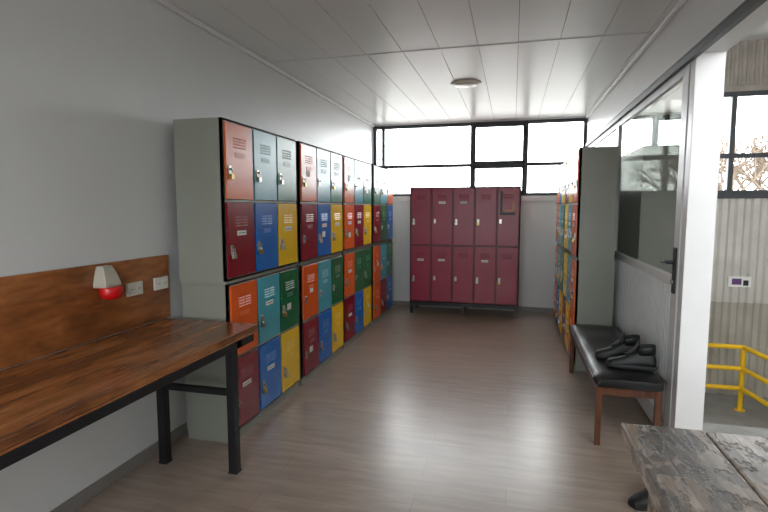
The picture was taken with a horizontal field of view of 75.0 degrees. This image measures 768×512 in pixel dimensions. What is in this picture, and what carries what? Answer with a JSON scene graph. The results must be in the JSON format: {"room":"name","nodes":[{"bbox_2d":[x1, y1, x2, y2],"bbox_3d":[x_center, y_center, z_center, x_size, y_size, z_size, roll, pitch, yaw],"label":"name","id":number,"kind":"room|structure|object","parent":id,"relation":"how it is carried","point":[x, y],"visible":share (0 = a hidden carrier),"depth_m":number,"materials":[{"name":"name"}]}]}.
{"room":"changing room","nodes":[
{"label":"changing room","id":0,"kind":"room"},
{"bbox_2d":[0,0,373,511],"bbox_3d":[-1.370,-0.273,3.361,0.150,2.900,9.350,1,6,14],"label":"wall","id":1,"kind":"structure","parent":0,"point":[92,92],"depth_m":2.64,"materials":[{"name":"white paint"}]},
{"bbox_2d":[0,255,169,369],"bbox_3d":[-1.677,0.306,1.870,0.019,0.388,2.615,1,6,14],"label":"backboard","id":2,"kind":"object","parent":1,"relation":"attached to","point":[42,313],"visible":0.96,"depth_m":2.42,"materials":[{"name":"brown wood"}]},
{"bbox_2d":[93,265,123,299],"bbox_3d":[-1.421,0.140,2.600,0.107,0.176,0.123,1,6,14],"label":"light","id":3,"kind":"object","parent":2,"relation":"attached to","point":[108,282],"visible":1,"depth_m":2.56,"materials":[{"name":"red plastic"}]},
{"bbox_2d":[126,281,142,296],"bbox_3d":[-1.409,0.185,2.829,0.018,0.074,0.116,1,6,14],"label":"power outlet","id":4,"kind":"object","parent":2,"relation":"attached to","point":[133,288],"visible":1,"depth_m":2.81,"materials":[{"name":"white plastic"}]},
{"bbox_2d":[153,276,167,290],"bbox_3d":[-1.355,0.164,3.041,0.018,0.074,0.116,1,6,14],"label":"power outlet","id":5,"kind":"object","parent":2,"relation":"attached to","point":[159,283],"visible":1,"depth_m":3.03,"materials":[{"name":"white plastic"}]},
{"bbox_2d":[50,422,187,511],"bbox_3d":[-1.290,1.137,3.476,0.014,0.070,9.050,1,6,14],"label":"baseboard","id":6,"kind":"structure","parent":1,"relation":"attached to","point":[103,483],"depth_m":2.73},
{"bbox_2d":[173,117,296,284],"bbox_3d":[-0.976,-0.374,3.545,0.366,1.005,1.040,1,6,14],"label":"lockers","id":7,"kind":"object","parent":1,"relation":"attached to","point":[236,204],"visible":1,"depth_m":3.11,"materials":[{"name":"metal"}]},
{"bbox_2d":[153,0,374,126],"bbox_3d":[-1.280,-1.548,3.215,0.035,0.035,9.050,1,6,14],"label":"trim","id":8,"kind":"structure","parent":1,"relation":"attached to","point":[164,3],"depth_m":3.91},
{"bbox_2d":[295,141,342,264],"bbox_3d":[-0.698,-0.475,4.599,0.366,1.005,1.040,1,6,14],"label":"lockers","id":9,"kind":"object","parent":1,"relation":"attached to","point":[318,170],"visible":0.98,"depth_m":4.42,"materials":[{"name":"metal"}]},
{"bbox_2d":[341,155,370,252],"bbox_3d":[-0.433,-0.578,5.667,0.366,1.005,1.040,1,6,14],"label":"upper cabinet","id":10,"kind":"object","parent":1,"relation":"attached to","point":[356,174],"visible":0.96,"depth_m":5.52,"materials":[{"name":"metal"}]},
{"bbox_2d":[370,164,392,245],"bbox_3d":[-0.152,-0.680,6.726,0.366,1.005,1.040,1,6,14],"label":"upper cabinet","id":11,"kind":"object","parent":1,"relation":"attached to","point":[381,177],"visible":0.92,"depth_m":6.55,"materials":[{"name":"metal"}]},
{"bbox_2d":[73,305,652,511],"bbox_3d":[0.185,1.268,3.108,3.360,0.120,9.350,1,6,14],"label":"floor","id":12,"kind":"structure","parent":0,"point":[429,409],"depth_m":3.24,"materials":[{"name":"laminate"}]},
{"bbox_2d":[0,318,257,474],"bbox_3d":[-1.366,0.919,1.826,0.632,0.820,2.570,1,6,14],"label":"work table","id":13,"kind":"object","parent":12,"relation":"on","point":[46,400],"visible":1,"depth_m":2.15,"materials":[{"name":"brown wood"}]},
{"bbox_2d":[182,265,299,442],"bbox_3d":[-0.979,0.635,3.679,0.366,1.030,1.040,1,6,14],"label":"locker","id":14,"kind":"object","parent":12,"relation":"on","point":[268,365],"visible":0.86,"depth_m":3.37,"materials":[{"name":"metal"}]},
{"bbox_2d":[297,254,343,384],"bbox_3d":[-0.701,0.534,4.734,0.366,1.030,1.040,1,6,14],"label":"locker","id":15,"kind":"object","parent":12,"relation":"on","point":[320,282],"visible":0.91,"depth_m":4.55,"materials":[{"name":"metal"}]},
{"bbox_2d":[342,246,370,349],"bbox_3d":[-0.436,0.431,5.801,0.366,1.030,1.040,1,6,14],"label":"locker","id":16,"kind":"object","parent":12,"relation":"on","point":[356,263],"visible":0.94,"depth_m":5.65,"materials":[{"name":"metal"}]},
{"bbox_2d":[370,241,392,325],"bbox_3d":[-0.154,0.329,6.860,0.366,1.030,1.040,1,6,14],"label":"locker","id":17,"kind":"object","parent":12,"relation":"on","point":[381,254],"visible":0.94,"depth_m":6.68,"materials":[{"name":"metal"}]},
{"bbox_2d":[410,186,520,317],"bbox_3d":[1.145,-0.073,7.100,1.500,1.785,0.486,1,6,14],"label":"lockers","id":18,"kind":"object","parent":12,"relation":"on","point":[465,241],"visible":1,"depth_m":6.88,"materials":[{"name":"metal"}]},
{"bbox_2d":[554,244,564,339],"bbox_3d":[2.288,0.402,6.107,0.356,1.030,1.040,1,6,14],"label":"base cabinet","id":19,"kind":"object","parent":12,"relation":"on","point":[559,262],"visible":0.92,"depth_m":6.02,"materials":[{"name":"metal"}]},
{"bbox_2d":[556,160,566,249],"bbox_3d":[2.281,-0.612,6.011,0.356,1.005,1.040,1,6,14],"label":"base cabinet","id":20,"kind":"object","parent":19,"relation":"on","point":[561,185],"visible":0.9,"depth_m":5.93,"materials":[{"name":"metal"}]},
{"bbox_2d":[561,251,614,371],"bbox_3d":[2.015,0.504,5.047,0.356,1.030,1.040,1,6,14],"label":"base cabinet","id":21,"kind":"object","parent":12,"relation":"on","point":[588,285],"visible":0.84,"depth_m":4.54,"materials":[{"name":"metal"}]},
{"bbox_2d":[564,146,618,260],"bbox_3d":[2.008,-0.509,4.951,0.356,1.005,1.040,1,6,14],"label":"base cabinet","id":22,"kind":"object","parent":21,"relation":"on","point":[591,172],"visible":1,"depth_m":4.46,"materials":[{"name":"metal"}]},
{"bbox_2d":[568,324,666,444],"bbox_3d":[1.700,0.908,3.823,0.421,0.459,1.512,1,6,14],"label":"bench","id":23,"kind":"object","parent":12,"relation":"on","point":[587,339],"visible":0.86,"depth_m":3.17,"materials":[{"name":"black leather"}]},
{"bbox_2d":[594,332,639,358],"bbox_3d":[1.630,0.618,3.482,0.300,0.180,0.104,1,6,8],"label":"shoe","id":24,"kind":"object","parent":23,"relation":"on","point":[624,344],"visible":0.85,"depth_m":3.46,"materials":[{"name":"leather"}]},
{"bbox_2d":[606,341,656,370],"bbox_3d":[1.616,0.639,3.265,0.300,0.180,0.104,2,6,22],"label":"shoe","id":25,"kind":"object","parent":23,"relation":"on","point":[643,358],"visible":1,"depth_m":3.23,"materials":[{"name":"leather"}]},
{"bbox_2d":[628,488,647,510],"bbox_3d":[1.385,1.181,2.550,0.300,0.160,0.104,-2,6,-18],"label":"shoe","id":26,"kind":"object","parent":12,"relation":"on","point":[638,501],"visible":0.12,"depth_m":2.50,"materials":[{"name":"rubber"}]},
{"bbox_2d":[621,423,767,511],"bbox_3d":[0.908,1.033,1.006,0.541,0.750,1.500,1,6,14],"label":"table","id":27,"kind":"object","parent":12,"relation":"on","point":[681,470],"visible":1,"depth_m":1.45,"materials":[{"name":"grey wood"}]},
{"bbox_2d":[167,0,677,124],"bbox_3d":[0.185,-1.597,2.832,3.360,0.144,9.350,1,6,14],"label":"ceiling","id":28,"kind":"structure","parent":0,"point":[383,61],"depth_m":3.94,"materials":[{"name":"plastic"}]},
{"bbox_2d":[451,79,480,87],"bbox_3d":[0.824,-1.723,5.025,0.304,0.034,0.304,1,6,14],"label":"ceiling lamp","id":29,"kind":"object","parent":28,"relation":"attached to","point":[463,83],"depth_m":4.96,"materials":[{"name":"white plastic"}]},
{"bbox_2d":[375,39,767,397],"bbox_3d":[3.011,-0.470,6.968,6.540,4.600,0.180,1,6,14],"label":"wall","id":30,"kind":"structure","parent":0,"point":[738,315],"depth_m":6.62,"materials":[{"name":"white paint"}]},
{"bbox_2d":[392,300,553,312],"bbox_3d":[1.306,0.754,7.456,3.026,0.070,0.014,1,6,14],"label":"baseboard","id":31,"kind":"structure","parent":30,"relation":"attached to","point":[403,303],"depth_m":7.33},
{"bbox_2d":[373,118,587,195],"bbox_3d":[1.321,-1.406,7.295,3.060,1.060,0.085,1,6,14],"label":"window","id":32,"kind":"structure","parent":30,"relation":"in","point":[473,165],"depth_m":7.21,"materials":[{"name":"black metal"}]},
{"bbox_2d":[728,276,750,286],"bbox_3d":[4.645,0.336,6.531,0.260,0.140,0.010,1,6,14],"label":"wall sign","id":33,"kind":"object","parent":30,"relation":"attached to","point":[733,281],"visible":1,"depth_m":6.53,"materials":[{"name":"plastic"}]},
{"bbox_2d":[717,90,767,193],"bbox_3d":[4.490,-1.453,6.481,3.180,1.310,0.070,1,6,14],"label":"window","id":34,"kind":"structure","parent":30,"relation":"in","point":[730,155],"depth_m":6.44,"materials":[{"name":"black metal"}]},
{"bbox_2d":[588,0,767,139],"bbox_3d":[2.181,-1.835,4.136,0.150,1.140,5.500,1,6,14],"label":"wall","id":35,"kind":"structure","parent":0,"point":[695,19],"depth_m":3.15,"materials":[{"name":"white paint"}]},
{"bbox_2d":[588,122,617,146],"bbox_3d":[2.547,-0.248,5.963,0.040,2.310,2.080,1,6,14],"label":"window","id":36,"kind":"structure","parent":35,"relation":"in","point":[609,138],"depth_m":5.40,"materials":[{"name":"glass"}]},
{"bbox_2d":[586,0,686,117],"bbox_3d":[1.650,-1.476,2.466,0.035,0.035,9.050,1,6,14],"label":"trim","id":37,"kind":"structure","parent":35,"relation":"attached to","point":[680,3],"depth_m":3.83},
{"bbox_2d":[612,63,690,426],"bbox_3d":[2.004,-0.057,3.978,0.101,2.310,2.042,1,6,14],"label":"door","id":38,"kind":"structure","parent":35,"relation":"in","point":[652,137],"depth_m":3.58,"materials":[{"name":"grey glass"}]},
{"bbox_2d":[585,0,766,146],"bbox_3d":[2.088,-1.272,4.188,0.030,0.070,5.550,1,6,14],"label":"trim","id":39,"kind":"structure","parent":35,"relation":"attached to","point":[747,7],"depth_m":2.76,"materials":[{"name":"grey metal"}]},
{"bbox_2d":[670,51,725,430],"bbox_3d":[1.825,0.040,2.925,0.150,2.360,0.080,1,6,14],"label":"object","id":40,"kind":"structure","parent":35,"relation":"attached to","point":[707,77],"depth_m":2.88,"materials":[{"name":"white paint"}]},
{"bbox_2d":[703,392,767,428],"bbox_3d":[3.580,2.285,2.979,3.330,0.120,8.100,1,6,14],"label":"floor","id":41,"kind":"structure","parent":0,"point":[718,408],"depth_m":6.17,"materials":[{"name":"concrete"}]},
{"bbox_2d":[702,422,767,437],"bbox_3d":[2.147,1.882,1.370,1.330,0.990,4.360,1,6,14],"label":"landing slab","id":42,"kind":"object","parent":41,"relation":"on","point":[707,427],"depth_m":3.41,"materials":[{"name":"concrete"}]},
{"bbox_2d":[705,343,767,411],"bbox_3d":[3.999,1.522,5.960,1.021,0.828,2.181,-4,7,-36],"label":"railing","id":43,"kind":"object","parent":41,"relation":"on","point":[741,368],"visible":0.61,"depth_m":6.14,"materials":[{"name":"metal"}]},
{"bbox_2d":[741,21,767,40],"bbox_3d":[3.562,-2.396,2.455,3.330,0.100,8.250,1,6,14],"label":"ceiling","id":44,"kind":"structure","parent":0,"point":[761,32],"depth_m":6.08,"materials":[{"name":"white paint"}]},
{"label":"outside","id":45,"kind":"structure","parent":0,"visible":0},
{"bbox_3d":[2.487,1.660,9.890,120.000,0.200,160.000,1,6,14],"label":"ground","id":46,"kind":"structure","parent":45,"visible":0},
{"bbox_2d":[718,123,767,189],"bbox_3d":[9.297,-0.990,12.365,6.033,4.601,2.832,1,6,14],"label":"bare tree","id":47,"kind":"object","parent":46,"relation":"on","point":[760,165],"visible":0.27,"depth_m":11.90,"materials":[{"name":"brown plant"}]}
]}

